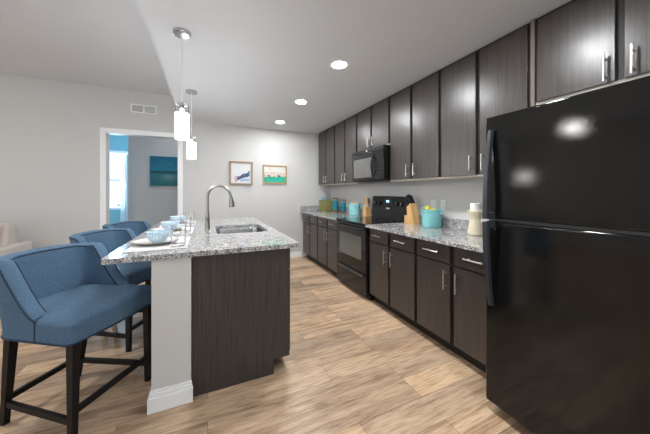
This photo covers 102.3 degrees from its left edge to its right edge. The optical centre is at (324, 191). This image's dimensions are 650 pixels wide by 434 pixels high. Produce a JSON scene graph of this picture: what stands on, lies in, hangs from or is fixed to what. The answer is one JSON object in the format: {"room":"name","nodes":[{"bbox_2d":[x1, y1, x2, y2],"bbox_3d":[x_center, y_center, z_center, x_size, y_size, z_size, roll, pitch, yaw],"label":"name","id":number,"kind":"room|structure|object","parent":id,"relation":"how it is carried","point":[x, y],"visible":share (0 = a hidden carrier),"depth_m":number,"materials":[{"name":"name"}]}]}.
{"room":"kitchen","nodes":[
{"label":"kitchen","id":0,"kind":"room"},
{"bbox_2d":[110,135,127,222],"bbox_3d":[-5.450,-0.198,6.899,3.300,2.955,0.150,0,0,-24],"label":"wall","id":1,"kind":"structure","parent":0,"point":[117,142],"depth_m":6.83,"materials":[{"name":"teal paint"}]},
{"bbox_2d":[110,150,127,209],"bbox_3d":[-5.303,-0.310,6.938,1.900,1.540,0.080,0,0,-24],"label":"window","id":2,"kind":"structure","parent":1,"relation":"in","point":[115,156],"depth_m":6.85,"materials":[{"name":"white glass"}]},
{"bbox_2d":[117,154,127,220],"bbox_3d":[-4.175,0.259,5.455,0.740,2.018,0.170,0,0,45],"label":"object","id":3,"kind":"structure","parent":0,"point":[124,159],"depth_m":5.30,"materials":[{"name":"white paint"}]},
{"bbox_2d":[128,136,177,226],"bbox_3d":[-3.834,-0.198,5.130,4.800,2.955,0.100,0,0,-24],"label":"wall","id":4,"kind":"structure","parent":0,"point":[151,204],"depth_m":5.21,"materials":[{"name":"grey paint"}]},
{"bbox_2d":[150,156,177,185],"bbox_3d":[-3.234,-0.421,5.325,0.545,0.594,0.034,0,0,-24],"label":"canvas","id":5,"kind":"object","parent":4,"relation":"attached to","point":[163,170],"visible":0.88,"depth_m":5.29,"materials":[{"name":"fabric"}]},
{"bbox_2d":[0,73,329,255],"bbox_3d":[-3.442,-0.198,3.936,7.740,2.955,0.120,0,0,-24],"label":"wall","id":6,"kind":"structure","parent":0,"point":[50,129],"depth_m":3.88,"materials":[{"name":"grey paint"}]},
{"bbox_2d":[100,127,182,228],"bbox_3d":[-2.882,0.159,4.187,1.086,2.243,0.168,0,0,-24],"label":"door frame","id":7,"kind":"structure","parent":6,"relation":"in","point":[105,133],"depth_m":4.02,"materials":[{"name":"white paint"}]},
{"bbox_2d":[131,103,156,114],"bbox_3d":[-2.854,-1.307,4.127,0.342,0.130,0.012,0,0,-24],"label":"air vent","id":8,"kind":"object","parent":6,"relation":"in","point":[138,108],"visible":1,"depth_m":4.12,"materials":[{"name":"white metal"}]},
{"bbox_2d":[229,161,252,184],"bbox_3d":[-1.510,-0.340,4.719,0.405,0.421,0.030,0,0,-24],"label":"framed picture","id":9,"kind":"object","parent":6,"relation":"attached to","point":[240,172],"visible":1,"depth_m":4.71,"materials":[{"name":"white paper"}]},
{"bbox_2d":[263,165,286,183],"bbox_3d":[-0.949,-0.332,4.971,0.455,0.347,0.030,0,0,-24],"label":"framed picture","id":10,"kind":"object","parent":6,"relation":"attached to","point":[272,174],"visible":1,"depth_m":4.97,"materials":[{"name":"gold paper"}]},
{"bbox_2d":[290,251,301,257],"bbox_3d":[-3.701,1.225,3.745,7.110,0.110,0.016,0,0,-24],"label":"baseboard","id":11,"kind":"structure","parent":6,"relation":"attached to","point":[297,253],"depth_m":5.15,"materials":[{"name":"white paint"}]},
{"bbox_2d":[151,257,191,390],"bbox_3d":[-1.345,0.839,2.523,0.206,0.882,2.095,0,0,-24],"label":"wall","id":12,"kind":"structure","parent":0,"point":[171,279],"depth_m":1.57,"materials":[{"name":"grey paint"}]},
{"bbox_2d":[147,380,192,414],"bbox_3d":[-1.345,1.218,2.513,0.235,0.125,2.113,0,0,-24],"label":"baseboard","id":13,"kind":"structure","parent":12,"relation":"attached to","point":[168,397],"depth_m":1.55,"materials":[{"name":"white paint"}]},
{"bbox_2d":[0,256,533,433],"bbox_3d":[-2.664,1.320,2.203,7.940,0.080,11.200,0,0,-24],"label":"floor","id":14,"kind":"structure","parent":0,"point":[352,365],"depth_m":1.71,"materials":[{"name":"brown wood"}]},
{"bbox_2d":[0,223,31,255],"bbox_3d":[-4.622,0.827,2.646,2.090,0.906,0.910,0,0,-24],"label":"sofa","id":15,"kind":"object","parent":14,"relation":"on","point":[9,243],"visible":0.41,"depth_m":3.16,"materials":[{"name":"beige fabric"}]},
{"bbox_2d":[0,223,15,246],"bbox_3d":[-4.270,0.591,3.013,0.937,0.435,0.246,0,0,-24],"label":"cushion","id":16,"kind":"object","parent":15,"relation":"on","point":[7,230],"depth_m":3.16,"materials":[{"name":"beige fabric"}]},
{"bbox_2d":[0,243,150,433],"bbox_3d":[-1.489,0.813,1.591,0.610,0.934,0.563,0,0,9],"label":"counter stool","id":17,"kind":"object","parent":14,"relation":"on","point":[63,295],"visible":0.94,"depth_m":1.46,"materials":[{"name":"blue fabric"}]},
{"bbox_2d":[69,228,150,351],"bbox_3d":[-1.817,0.813,2.357,0.610,0.934,0.563,0,0,4],"label":"counter stool","id":18,"kind":"object","parent":14,"relation":"on","point":[136,273],"visible":0.44,"depth_m":2.24,"materials":[{"name":"blue fabric"}]},
{"bbox_2d":[102,221,150,285],"bbox_3d":[-2.119,0.813,3.033,0.610,0.934,0.563,0,0,4],"label":"counter stool","id":19,"kind":"object","parent":14,"relation":"on","point":[138,227],"visible":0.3,"depth_m":3.16,"materials":[{"name":"blue fabric"}]},
{"bbox_2d":[192,227,289,396],"bbox_3d":[-0.941,0.839,2.717,0.681,0.882,2.072,0,0,-24],"label":"base cabinet","id":20,"kind":"object","parent":14,"relation":"on","point":[241,301],"visible":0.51,"depth_m":1.75,"materials":[{"name":"laminate"}]},
{"bbox_2d":[101,217,298,264],"bbox_3d":[-1.140,0.381,2.634,1.135,0.030,2.160,0,0,-24],"label":"countertop","id":21,"kind":"structure","parent":20,"relation":"on","point":[202,242],"depth_m":1.87,"materials":[{"name":"stone"}]},
{"bbox_2d":[123,237,189,252],"bbox_3d":[-1.153,0.363,1.850,0.340,0.004,0.460,0,0,-24],"label":"placemat","id":22,"kind":"object","parent":21,"relation":"on","point":[136,247],"visible":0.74,"depth_m":1.71,"materials":[{"name":"white fabric"}]},
{"bbox_2d":[132,237,170,244],"bbox_3d":[-1.189,0.349,1.845,0.280,0.024,0.280,0,0,-24],"label":"dinner plate","id":23,"kind":"object","parent":22,"relation":"on","point":[145,241],"visible":0.6,"depth_m":1.81,"materials":[{"name":"white ceramic"}]},
{"bbox_2d":[145,230,170,242],"bbox_3d":[-1.171,0.315,1.842,0.155,0.077,0.155,0,0,-24],"label":"bowl","id":24,"kind":"object","parent":23,"relation":"on","point":[156,236],"visible":0.98,"depth_m":1.80,"materials":[{"name":"blue ceramic"}]},
{"bbox_2d":[170,224,185,246],"bbox_3d":[-0.985,0.290,1.761,0.094,0.140,0.094,0,0,-24],"label":"drinking glass","id":25,"kind":"object","parent":22,"relation":"on","point":[178,231],"visible":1,"depth_m":1.73,"materials":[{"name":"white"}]},
{"bbox_2d":[204,185,234,229],"bbox_3d":[-1.022,0.146,2.545,0.279,0.438,0.109,0,0,-24],"label":"kitchen faucet","id":26,"kind":"object","parent":21,"relation":"on","point":[231,201],"visible":1,"depth_m":2.52,"materials":[{"name":"silver metal"}]},
{"bbox_2d":[216,227,256,233],"bbox_3d":[-0.852,0.490,2.637,0.507,0.186,0.664,0,0,-24],"label":"sink","id":27,"kind":"object","parent":21,"relation":"in","point":[240,229],"visible":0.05,"depth_m":2.92,"materials":[{"name":"silver metal"}]},
{"bbox_3d":[-1.415,0.363,2.434,0.340,0.004,0.460,0,0,-24],"label":"placemat","id":28,"kind":"object","parent":21,"relation":"on","visible":0},
{"bbox_2d":[151,227,164,230],"bbox_3d":[-1.451,0.349,2.429,0.280,0.024,0.280,0,0,-24],"label":"dinner plate","id":29,"kind":"object","parent":28,"relation":"on","point":[159,228],"visible":0.21,"depth_m":2.44,"materials":[{"name":"white ceramic"}]},
{"bbox_2d":[161,221,179,229],"bbox_3d":[-1.433,0.315,2.426,0.155,0.077,0.155,0,0,-24],"label":"bowl","id":30,"kind":"object","parent":29,"relation":"on","point":[165,225],"visible":0.6,"depth_m":2.37,"materials":[{"name":"blue ceramic"}]},
{"bbox_2d":[180,216,191,232],"bbox_3d":[-1.242,0.290,2.336,0.094,0.140,0.094,0,0,-24],"label":"drinking glass","id":31,"kind":"object","parent":28,"relation":"on","point":[186,220],"visible":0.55,"depth_m":2.31,"materials":[{"name":"white"}]},
{"bbox_3d":[-1.672,0.363,3.009,0.340,0.004,0.460,0,0,-24],"label":"placemat","id":32,"kind":"object","parent":21,"relation":"on","visible":0},
{"bbox_2d":[185,212,194,224],"bbox_3d":[-1.500,0.290,2.911,0.094,0.140,0.094,0,0,-24],"label":"drinking glass","id":33,"kind":"object","parent":32,"relation":"on","point":[192,214],"visible":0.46,"depth_m":2.88,"materials":[{"name":"white"}]},
{"bbox_3d":[-1.709,0.349,3.004,0.280,0.023,0.280,0,0,-24],"label":"dinner plate","id":34,"kind":"object","parent":32,"relation":"on","visible":0},
{"bbox_2d":[170,216,181,220],"bbox_3d":[-1.691,0.315,3.001,0.155,0.077,0.155,0,0,-24],"label":"bowl","id":35,"kind":"object","parent":34,"relation":"on","point":[172,218],"visible":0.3,"depth_m":2.94,"materials":[{"name":"blue ceramic"}]},
{"bbox_2d":[303,213,321,265],"bbox_3d":[-0.012,0.844,4.924,0.663,0.873,0.755,0,0,-24],"label":"base cabinet","id":36,"kind":"object","parent":14,"relation":"on","point":[310,223],"visible":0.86,"depth_m":4.77,"materials":[{"name":"black"}]},
{"bbox_2d":[318,217,337,275],"bbox_3d":[0.301,0.844,4.226,0.663,0.873,0.775,0,0,-24],"label":"base cabinet","id":37,"kind":"object","parent":14,"relation":"on","point":[327,228],"visible":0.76,"depth_m":4.13,"materials":[{"name":"black wood"}]},
{"bbox_2d":[300,206,371,219],"bbox_3d":[0.133,0.342,4.596,0.673,0.130,1.593,0,0,-24],"label":"countertop","id":38,"kind":"structure","parent":37,"relation":"on","point":[311,210],"depth_m":4.59,"materials":[{"name":"stone"}]},
{"bbox_2d":[319,200,332,211],"bbox_3d":[0.040,0.266,5.191,0.234,0.220,0.308,0,0,-24],"label":"wire basket","id":39,"kind":"object","parent":38,"relation":"on","point":[322,204],"visible":0.73,"depth_m":5.07,"materials":[{"name":"green metal"}]},
{"bbox_2d":[332,198,338,211],"bbox_3d":[0.199,0.242,4.982,0.131,0.268,0.131,0,0,-24],"label":"canister","id":40,"kind":"object","parent":38,"relation":"on","point":[335,200],"visible":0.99,"depth_m":4.93,"materials":[{"name":"teal ceramic"}]},
{"bbox_2d":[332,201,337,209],"bbox_3d":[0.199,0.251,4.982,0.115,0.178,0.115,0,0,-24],"label":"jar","id":41,"kind":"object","parent":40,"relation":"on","point":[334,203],"depth_m":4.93,"materials":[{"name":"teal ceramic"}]},
{"bbox_2d":[341,199,345,212],"bbox_3d":[0.332,0.255,4.697,0.102,0.242,0.102,0,0,-24],"label":"canister","id":42,"kind":"object","parent":38,"relation":"on","point":[343,201],"visible":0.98,"depth_m":4.66,"materials":[{"name":"teal ceramic"}]},
{"bbox_2d":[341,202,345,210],"bbox_3d":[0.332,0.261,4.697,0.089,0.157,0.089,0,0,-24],"label":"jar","id":43,"kind":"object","parent":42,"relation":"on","point":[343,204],"depth_m":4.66,"materials":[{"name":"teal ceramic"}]},
{"bbox_2d":[348,202,359,214],"bbox_3d":[0.479,0.266,4.308,0.192,0.221,0.192,0,0,20],"label":"ceramic crock","id":44,"kind":"object","parent":38,"relation":"on","point":[354,208],"visible":0.98,"depth_m":4.23,"materials":[{"name":"teal ceramic"}]},
{"bbox_2d":[363,207,370,215],"bbox_3d":[0.653,0.304,4.079,0.096,0.145,0.092,0,0,-24],"label":"utensil holder","id":45,"kind":"object","parent":38,"relation":"on","point":[366,210],"visible":0.91,"depth_m":4.04,"materials":[{"name":"brown wood"}]},
{"bbox_2d":[335,196,406,299],"bbox_3d":[0.595,0.669,3.508,0.714,1.222,0.766,0,0,-24],"label":"range","id":46,"kind":"object","parent":14,"relation":"on","point":[353,238],"visible":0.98,"depth_m":3.38,"materials":[{"name":"black metal"}]},
{"bbox_2d":[336,217,403,224],"bbox_3d":[0.609,0.381,3.515,0.643,0.019,0.766,0,0,-24],"label":"cooktop","id":47,"kind":"object","parent":46,"relation":"in","point":[352,220],"depth_m":3.42,"materials":[{"name":"black glass"}]},
{"bbox_2d":[370,228,422,331],"bbox_3d":[0.930,0.844,2.824,0.663,0.873,0.752,0,0,-24],"label":"base cabinet","id":48,"kind":"object","parent":14,"relation":"on","point":[393,257],"visible":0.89,"depth_m":2.63,"materials":[{"name":"black wood"}]},
{"bbox_2d":[417,239,485,372],"bbox_3d":[1.241,0.844,2.129,0.663,0.873,0.770,0,0,-24],"label":"base cabinet","id":49,"kind":"object","parent":14,"relation":"on","point":[451,287],"visible":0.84,"depth_m":2.02,"materials":[{"name":"black wood"}]},
{"bbox_2d":[365,215,482,252],"bbox_3d":[1.085,0.342,2.472,0.673,0.130,1.523,0,0,-24],"label":"countertop","id":50,"kind":"structure","parent":49,"relation":"on","point":[453,232],"depth_m":2.44,"materials":[{"name":"stone"}]},
{"bbox_2d":[404,203,419,224],"bbox_3d":[1.021,0.254,3.075,0.090,0.245,0.157,0,0,-24],"label":"knife block","id":51,"kind":"object","parent":50,"relation":"on","point":[412,218],"visible":0.95,"depth_m":3.04,"materials":[{"name":"brown wood"}]},
{"bbox_2d":[421,206,442,227],"bbox_3d":[1.151,0.267,2.823,0.212,0.219,0.212,0,0,23],"label":"pot","id":52,"kind":"object","parent":50,"relation":"on","point":[430,218],"visible":0.98,"depth_m":2.74,"materials":[{"name":"teal ceramic"}]},
{"bbox_2d":[467,210,481,235],"bbox_3d":[1.323,0.270,2.305,0.128,0.213,0.128,0,0,-24],"label":"candle holder","id":53,"kind":"object","parent":50,"relation":"on","point":[475,224],"visible":0.84,"depth_m":2.26,"materials":[{"name":"beige ceramic"}]},
{"bbox_2d":[470,203,480,210],"bbox_3d":[1.323,0.129,2.305,0.083,0.067,0.083,0,0,-24],"label":"pillar candle","id":54,"kind":"object","parent":53,"relation":"on","point":[473,206],"visible":1,"depth_m":2.27,"materials":[{"name":"white wax"}]},
{"bbox_2d":[482,75,649,433],"bbox_3d":[1.445,0.416,1.360,0.890,1.728,0.760,0,0,-24],"label":"refrigerator","id":55,"kind":"object","parent":14,"relation":"on","point":[566,203],"visible":1,"depth_m":1.19,"materials":[{"name":"black metal"}]},
{"bbox_2d":[0,0,571,133],"bbox_3d":[-1.899,-1.440,0.496,7.940,0.510,7.460,0,0,-24],"label":"ceiling","id":56,"kind":"structure","parent":0,"point":[247,63],"depth_m":2.36,"materials":[{"name":"paint"}]},
{"bbox_2d":[172,27,190,139],"bbox_3d":[-1.059,-0.788,1.941,0.124,0.793,0.124,0,0,-24],"label":"pendant light","id":57,"kind":"object","parent":56,"relation":"hanging from","point":[181,109],"visible":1,"depth_m":1.91,"materials":[{"name":"white glass"}]},
{"bbox_2d":[186,89,196,158],"bbox_3d":[-1.567,-0.788,3.074,0.124,0.793,0.124,0,0,-24],"label":"pendant light","id":58,"kind":"object","parent":56,"relation":"hanging from","point":[191,143],"visible":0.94,"depth_m":3.04,"materials":[{"name":"white glass"}]},
{"bbox_2d":[294,99,307,103],"bbox_3d":[-0.316,-1.182,3.442,0.184,0.006,0.184,0,0,-24],"label":"recessed light","id":59,"kind":"object","parent":56,"relation":"in","point":[299,101],"visible":1,"depth_m":3.42,"materials":[{"name":"white paint"}]},
{"bbox_2d":[330,60,348,68],"bbox_3d":[0.134,-1.182,2.438,0.184,0.006,0.184,0,0,-24],"label":"recessed light","id":60,"kind":"object","parent":56,"relation":"in","point":[337,64],"visible":1,"depth_m":2.43,"materials":[{"name":"white paint"}]},
{"bbox_2d":[330,178,488,221],"bbox_3d":[1.646,-0.198,2.196,0.120,2.955,7.460,0,0,-24],"label":"wall","id":61,"kind":"structure","parent":0,"point":[458,194],"depth_m":3.04,"materials":[{"name":"grey paint"}]},
{"bbox_2d":[319,125,336,185],"bbox_3d":[0.137,-0.655,4.982,0.343,1.054,0.740,0,0,-24],"label":"upper cabinet","id":62,"kind":"object","parent":61,"relation":"attached to","point":[327,137],"visible":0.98,"depth_m":4.86,"materials":[{"name":"black wood"}]},
{"bbox_2d":[335,113,373,184],"bbox_3d":[0.441,-0.655,4.305,0.343,1.054,0.745,0,0,-24],"label":"upper cabinet","id":63,"kind":"object","parent":61,"relation":"attached to","point":[346,130],"visible":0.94,"depth_m":4.22,"materials":[{"name":"black wood"}]},
{"bbox_2d":[357,96,390,151],"bbox_3d":[0.751,-0.883,3.614,0.343,0.598,0.770,0,0,-24],"label":"upper cabinet","id":64,"kind":"object","parent":61,"relation":"attached to","point":[373,122],"visible":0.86,"depth_m":3.49,"materials":[{"name":"black wood"}]},
{"bbox_2d":[352,145,390,182],"bbox_3d":[0.705,-0.361,3.593,0.443,0.434,0.756,0,0,-24],"label":"microwave","id":65,"kind":"object","parent":64,"relation":"attached to","point":[371,165],"visible":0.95,"depth_m":3.39,"materials":[{"name":"black metal"}]},
{"bbox_2d":[390,69,456,181],"bbox_3d":[1.065,-0.655,2.913,0.343,1.054,0.765,0,0,-24],"label":"upper cabinet","id":66,"kind":"object","parent":61,"relation":"attached to","point":[415,110],"visible":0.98,"depth_m":2.79,"materials":[{"name":"black wood"}]},
{"bbox_2d":[431,200,435,208],"bbox_3d":[1.229,0.145,2.967,0.009,0.116,0.072,0,0,-24],"label":"wall outlet","id":67,"kind":"object","parent":61,"relation":"attached to","point":[433,202],"visible":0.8,"depth_m":2.96,"materials":[{"name":"white plastic"}]},
{"bbox_2d":[441,200,445,210],"bbox_3d":[1.284,0.145,2.844,0.009,0.116,0.072,0,0,-24],"label":"wall outlet","id":68,"kind":"object","parent":61,"relation":"attached to","point":[443,202],"visible":0.92,"depth_m":2.84,"materials":[{"name":"white plastic"}]},
{"bbox_2d":[418,215,469,230],"bbox_3d":[1.383,0.327,2.605,0.020,0.100,1.523,0,0,-24],"label":"backsplash","id":69,"kind":"structure","parent":61,"relation":"attached to","point":[460,224],"depth_m":2.70,"materials":[{"name":"stone"}]},
{"bbox_2d":[441,19,535,178],"bbox_3d":[1.384,-0.655,2.202,0.343,1.054,0.794,0,0,-24],"label":"upper cabinet","id":70,"kind":"object","parent":61,"relation":"attached to","point":[498,78],"visible":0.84,"depth_m":2.16,"materials":[{"name":"black wood"}]},
{"bbox_2d":[536,0,649,104],"bbox_3d":[1.712,-0.887,1.469,0.343,0.589,0.810,0,0,-24],"label":"upper cabinet","id":71,"kind":"object","parent":61,"relation":"attached to","point":[582,46],"visible":0.98,"depth_m":1.52,"materials":[{"name":"black wood"}]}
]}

